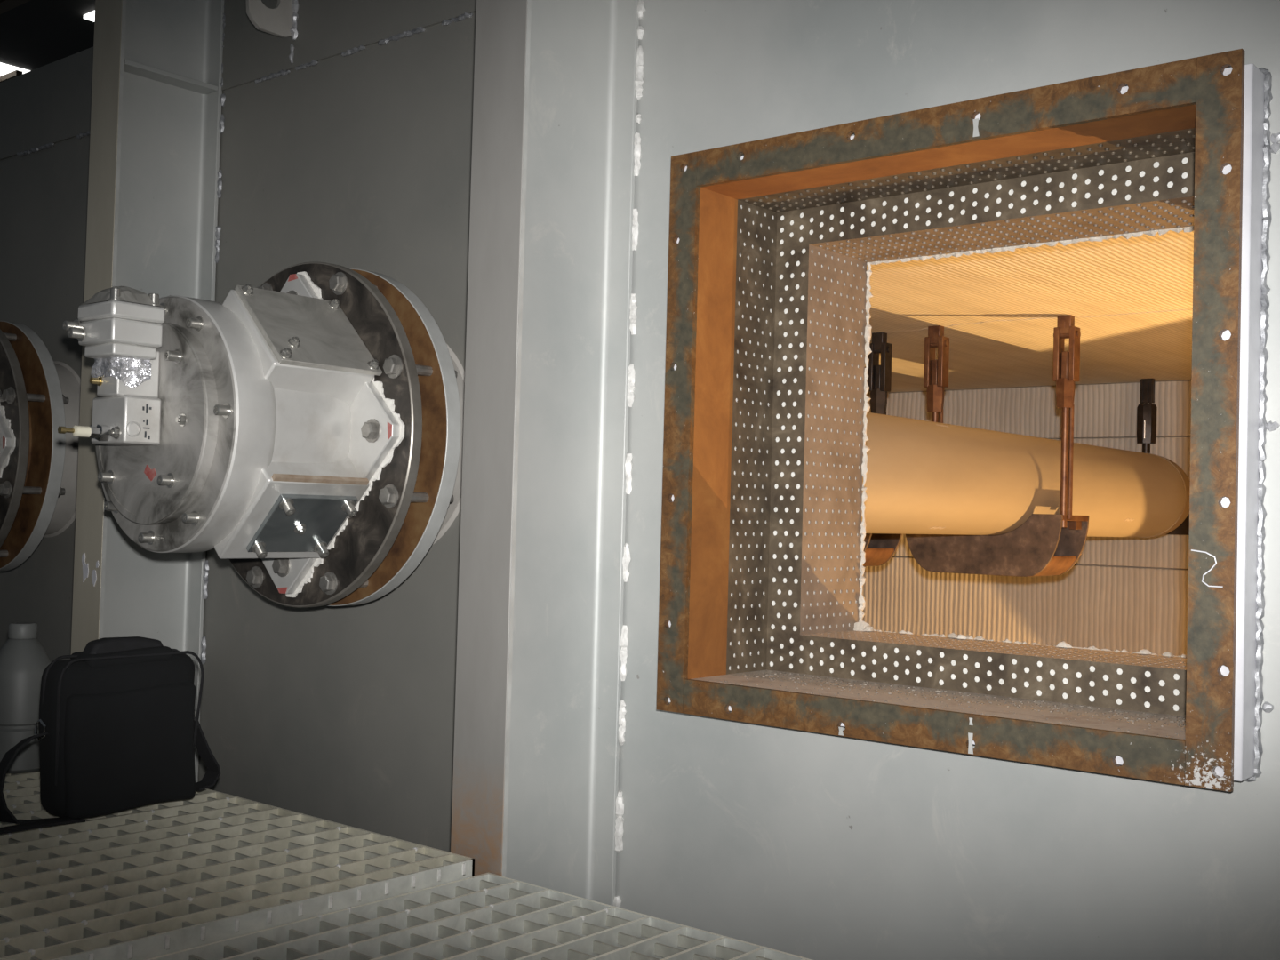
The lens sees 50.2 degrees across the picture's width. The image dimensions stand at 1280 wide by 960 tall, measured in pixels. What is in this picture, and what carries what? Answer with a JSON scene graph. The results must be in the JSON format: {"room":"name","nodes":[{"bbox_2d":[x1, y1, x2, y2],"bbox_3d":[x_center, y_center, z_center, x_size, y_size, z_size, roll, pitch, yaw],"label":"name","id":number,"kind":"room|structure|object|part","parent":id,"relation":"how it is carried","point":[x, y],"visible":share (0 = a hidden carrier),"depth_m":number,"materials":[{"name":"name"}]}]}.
{"room":"industrial interior","nodes":[
{"label":"industrial interior","id":0,"kind":"room"},
{"bbox_2d":[0,0,95,71],"bbox_3d":[-5.796,-3.657,19.976,25.500,0.250,21.000,0,-2,40],"label":"hall roof","id":1,"kind":"structure","parent":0,"point":[35,34],"depth_m":11.80,"materials":[{"name":"black metal"}]},
{"bbox_2d":[0,62,30,82],"bbox_3d":[-7.551,-3.854,13.725,3.800,0.080,1.040,0,-2,40],"label":"rooflight","id":2,"kind":"object","parent":1,"relation":"attached to","point":[7,72],"visible":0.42,"depth_m":12.84,"materials":[{"name":"white"}]},
{"bbox_3d":[-7.551,-3.879,13.726,3.800,0.030,1.040,0,-2,40],"label":"pane","id":3,"kind":"part","parent":2,"relation":"part of","materials":[{"name":"white"}]},
{"bbox_2d":[83,10,95,21],"bbox_3d":[-3.564,-3.809,11.380,1.670,0.080,1.360,0,-2,40],"label":"rooflight","id":4,"kind":"object","parent":1,"relation":"attached to","point":[90,16],"visible":0.04,"depth_m":11.36,"materials":[{"name":"white"}]},
{"bbox_2d":[0,0,1279,959],"bbox_3d":[-0.331,0.355,2.418,8.400,2.800,0.022,0,-2,40],"label":"wall","id":5,"kind":"structure","parent":0,"point":[356,152],"depth_m":2.13,"materials":[{"name":"metal"}]},
{"bbox_2d":[0,320,80,571],"bbox_3d":[-1.665,-0.088,3.133,0.600,0.600,0.643,0,-2,40],"label":"gas burner","id":6,"kind":"object","parent":5,"relation":"attached to","point":[40,395],"visible":0.96,"depth_m":3.11,"materials":[{"name":"metal"}]},
{"bbox_3d":[-1.601,-0.085,3.211,0.593,0.593,0.001,0,-2,40],"label":"plate","id":7,"kind":"part","parent":6,"relation":"part of","materials":[{"name":"grey metal"}]},
{"bbox_3d":[-1.593,-0.084,3.220,0.600,0.600,0.022,0,-2,40],"label":"plate","id":8,"kind":"part","parent":6,"relation":"part of","materials":[{"name":"brown metal"}]},
{"bbox_3d":[-1.814,0.343,3.655,4.538,2.789,0.002,0,-2,40],"label":"wall plate","id":9,"kind":"part","parent":5,"relation":"part of","materials":[{"name":"grey paint"}]},
{"bbox_3d":[-1.802,-0.948,3.704,4.483,0.206,0.007,0,-2,40],"label":"lap plate","id":10,"kind":"part","parent":5,"relation":"part of","materials":[{"name":"grey paint"}]},
{"bbox_2d":[57,261,464,607],"bbox_3d":[-0.659,-0.083,2.295,0.600,0.600,0.643,0,-2,40],"label":"gas burner","id":11,"kind":"object","parent":5,"relation":"attached to","point":[303,428],"visible":0.99,"depth_m":2.17,"materials":[{"name":"paint"}]},
{"bbox_3d":[-0.794,-0.254,2.092,0.106,0.026,0.088,0,-2,40],"label":"lid","id":12,"kind":"part","parent":11,"relation":"part of","materials":[{"name":"metal"}]},
{"bbox_3d":[-0.542,0.070,2.196,0.093,0.093,0.146,0,-2,40],"label":"plate","id":13,"kind":"part","parent":11,"relation":"part of","materials":[{"name":"grey metal"}]},
{"bbox_3d":[-0.532,-0.240,2.200,0.131,0.131,0.196,0,-2,40],"label":"plate","id":14,"kind":"part","parent":11,"relation":"part of","materials":[{"name":"grey metal"}]},
{"bbox_3d":[-0.594,-0.080,2.373,0.593,0.593,0.001,0,-2,40],"label":"plate","id":15,"kind":"part","parent":11,"relation":"part of","materials":[{"name":"grey metal"}]},
{"bbox_3d":[-0.587,-0.079,2.381,0.600,0.600,0.022,0,-2,40],"label":"plate","id":16,"kind":"part","parent":11,"relation":"part of","materials":[{"name":"grey metal"}]},
{"bbox_2d":[245,0,298,63],"bbox_3d":[-0.735,-0.944,2.745,0.023,0.190,0.122,0,-2,40],"label":"lifting lug","id":17,"kind":"object","parent":5,"relation":"attached to","point":[281,20],"visible":1,"depth_m":2.75,"materials":[{"name":"grey metal"}]},
{"bbox_3d":[-0.742,-0.968,2.745,0.012,0.140,0.112,0,-2,40],"label":"plate","id":18,"kind":"part","parent":17,"relation":"part of","materials":[{"name":"grey metal"}]},
{"bbox_2d":[656,48,1279,791],"bbox_3d":[0.488,-0.064,1.947,0.872,0.834,0.414,0,-2,40],"label":"door frame","id":19,"kind":"structure","parent":5,"relation":"attached to","point":[1032,136],"depth_m":1.94,"materials":[{"name":"metal"}]},
{"bbox_3d":[0.108,-0.070,2.070,0.004,0.734,0.102,0,-2,40],"label":"jamb plate","id":20,"kind":"part","parent":19,"relation":"part of","materials":[{"name":"brown metal"}]},
{"bbox_3d":[0.378,0.300,1.827,0.725,0.004,0.102,0,-2,40],"label":"sill plate","id":21,"kind":"part","parent":19,"relation":"part of","materials":[{"name":"brown metal"}]},
{"bbox_3d":[0.398,-0.437,1.847,0.725,0.004,0.102,0,-2,40],"label":"head plate","id":22,"kind":"part","parent":19,"relation":"part of","materials":[{"name":"brown metal"}]},
{"bbox_2d":[728,131,1189,711],"bbox_3d":[-0.221,0.411,2.551,8.400,2.300,0.323,0,-2,40],"label":"lining","id":23,"kind":"object","parent":19,"relation":"in","point":[1185,160],"visible":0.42,"depth_m":2.12,"materials":[{"name":"grey metal"}]},
{"bbox_2d":[858,379,1191,655],"bbox_3d":[2.045,0.520,4.366,9.740,2.300,0.300,0,-2,40],"label":"wall","id":24,"kind":"structure","parent":0,"point":[1130,594],"depth_m":4.76,"materials":[{"name":"metal"}]},
{"bbox_2d":[864,226,1193,393],"bbox_3d":[0.725,-0.534,3.680,8.400,0.300,3.120,0,-2,40],"label":"ceiling","id":25,"kind":"structure","parent":0,"point":[1130,300],"depth_m":3.16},
{"bbox_2d":[860,332,902,566],"bbox_3d":[0.520,-0.087,3.770,0.440,0.640,0.170,0,-2,40],"label":"support","id":26,"kind":"object","parent":25,"relation":"hanging from","point":[879,548],"visible":0.25,"depth_m":3.60,"materials":[{"name":"metal"}]},
{"bbox_3d":[0.452,0.155,3.710,0.415,0.150,0.008,0,-2,40],"label":"saddle plate","id":27,"kind":"part","parent":26,"relation":"part of","materials":[{"name":"metal"}]},
{"bbox_3d":[0.618,-0.297,3.619,0.014,0.127,0.036,0,-2,40],"label":"clevis plate","id":28,"kind":"part","parent":26,"relation":"part of","materials":[{"name":"metal"}]},
{"bbox_3d":[0.556,0.161,3.834,0.415,0.150,0.008,0,-2,40],"label":"saddle plate","id":29,"kind":"part","parent":26,"relation":"part of","materials":[{"name":"metal"}]},
{"bbox_3d":[0.647,-0.297,3.595,0.014,0.127,0.036,0,-2,40],"label":"clevis plate","id":30,"kind":"part","parent":26,"relation":"part of","materials":[{"name":"metal"}]},
{"bbox_2d":[905,314,1089,576],"bbox_3d":[0.895,-0.087,3.393,0.440,0.640,0.170,0,-2,40],"label":"support","id":31,"kind":"object","parent":25,"relation":"hanging from","point":[1045,544],"visible":0.77,"depth_m":3.29,"materials":[{"name":"metal"}]},
{"bbox_3d":[0.736,-0.298,3.470,0.014,0.127,0.036,0,-2,40],"label":"clevis plate","id":32,"kind":"part","parent":31,"relation":"part of","materials":[{"name":"brown metal"}]},
{"bbox_3d":[0.743,-0.039,3.451,0.017,0.300,0.017,0,-2,40],"label":"rod","id":33,"kind":"part","parent":31,"relation":"part of","materials":[{"name":"brown metal"}]},
{"bbox_3d":[0.758,-0.044,3.449,0.011,0.270,0.011,0,-2,40],"label":"guide rod","id":34,"kind":"part","parent":31,"relation":"part of","materials":[{"name":"brown metal"}]},
{"bbox_3d":[0.765,-0.298,3.445,0.014,0.127,0.036,0,-2,40],"label":"clevis plate","id":35,"kind":"part","parent":31,"relation":"part of","materials":[{"name":"brown metal"}]},
{"bbox_3d":[0.828,0.155,3.332,0.415,0.150,0.008,0,-2,40],"label":"saddle plate","id":36,"kind":"part","parent":31,"relation":"part of","materials":[{"name":"metal"}]},
{"bbox_2d":[861,412,1190,537],"bbox_3d":[0.753,0.013,3.608,0.783,0.254,2.516,0,-2,40],"label":"tube","id":37,"kind":"object","parent":31,"relation":"on","point":[924,476],"visible":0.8,"depth_m":3.10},
{"bbox_3d":[0.994,-0.297,3.242,0.014,0.127,0.036,0,-2,40],"label":"clevis plate","id":38,"kind":"part","parent":31,"relation":"part of","materials":[{"name":"brown metal"}]},
{"bbox_3d":[1.001,-0.038,3.223,0.017,0.300,0.017,0,-2,40],"label":"rod","id":39,"kind":"part","parent":31,"relation":"part of","materials":[{"name":"brown metal"}]},
{"bbox_3d":[1.016,-0.043,3.222,0.011,0.270,0.011,0,-2,40],"label":"guide rod","id":40,"kind":"part","parent":31,"relation":"part of","materials":[{"name":"brown metal"}]},
{"bbox_3d":[0.931,0.161,3.457,0.415,0.150,0.008,0,-2,40],"label":"saddle plate","id":41,"kind":"part","parent":31,"relation":"part of","materials":[{"name":"metal"}]},
{"bbox_3d":[1.023,-0.297,3.218,0.014,0.127,0.036,0,-2,40],"label":"clevis plate","id":42,"kind":"part","parent":31,"relation":"part of","materials":[{"name":"brown metal"}]},
{"bbox_2d":[864,308,1192,393],"bbox_3d":[1.106,-0.368,4.139,8.400,0.012,1.535,0,-2,40],"label":"blanket","id":43,"kind":"object","parent":25,"relation":"on","point":[1124,346],"depth_m":3.86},
{"bbox_2d":[865,226,1193,333],"bbox_3d":[0.277,-0.416,3.143,8.400,0.012,1.165,0,-2,40],"label":"blanket","id":44,"kind":"object","parent":25,"relation":"on","point":[1146,274],"depth_m":2.83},
{"bbox_2d":[1136,378,1157,453],"bbox_3d":[1.690,-0.099,4.548,0.066,0.512,0.102,0,-2,40],"label":"rod","id":45,"kind":"object","parent":25,"relation":"hanging from","point":[1146,411],"visible":0.66,"depth_m":4.52,"materials":[{"name":"metal"}]},
{"bbox_3d":[1.678,0.004,4.534,0.026,0.280,0.026,0,-2,40],"label":"rod","id":46,"kind":"part","parent":45,"relation":"part of","materials":[{"name":"metal"}]},
{"bbox_3d":[-2.718,1.756,0.653,13.000,0.180,5.660,0,-2,40],"label":"floor","id":47,"kind":"structure","parent":0,"visible":0},
{"bbox_2d":[71,0,225,782],"bbox_3d":[-1.037,0.098,2.868,0.119,3.300,0.250,0,-2,40],"label":"steel beam","id":48,"kind":"structure","parent":47,"relation":"on","point":[157,121],"depth_m":2.87,"materials":[{"name":"metal"}]},
{"bbox_2d":[450,0,645,907],"bbox_3d":[-0.139,0.102,2.110,0.120,3.300,0.267,0,-2,40],"label":"steel beam","id":49,"kind":"structure","parent":47,"relation":"on","point":[540,722],"depth_m":2.11,"materials":[{"name":"metal"}]},
{"bbox_3d":[-0.677,0.639,2.160,5.400,0.100,0.060,0,-2,40],"label":"joist","id":50,"kind":"object","parent":47,"relation":"on","visible":0},
{"bbox_2d":[0,770,474,959],"bbox_3d":[-2.004,0.519,2.308,3.171,0.032,1.722,0,-2,40],"label":"floor grating","id":51,"kind":"structure","parent":50,"relation":"on","point":[146,882],"depth_m":1.87,"materials":[{"name":"grey metal"}]},
{"bbox_2d":[0,622,50,773],"bbox_3d":[-1.148,0.399,2.531,0.112,0.268,0.112,0,-2,40],"label":"bottle","id":52,"kind":"object","parent":51,"relation":"on","point":[23,660],"visible":0.82,"depth_m":2.49,"materials":[{"name":"grey plastic"}]},
{"bbox_2d":[0,636,220,834],"bbox_3d":[-0.901,0.388,2.116,0.120,0.277,0.584,0,-2,40],"label":"shoulder bag","id":53,"kind":"object","parent":51,"relation":"on","point":[120,729],"visible":1,"depth_m":2.15,"materials":[{"name":"black fabric"}]},
{"bbox_3d":[-0.832,0.271,2.206,0.034,0.035,0.139,0,-2,40],"label":"handle","id":54,"kind":"part","parent":53,"relation":"part of","materials":[{"name":"black fabric"}]},
{"bbox_2d":[144,872,812,959],"bbox_3d":[0.098,0.552,0.573,2.279,0.032,1.746,0,-2,40],"label":"floor grating","id":55,"kind":"structure","parent":50,"relation":"on","point":[487,916],"depth_m":1.71,"materials":[{"name":"metal"}]}
]}

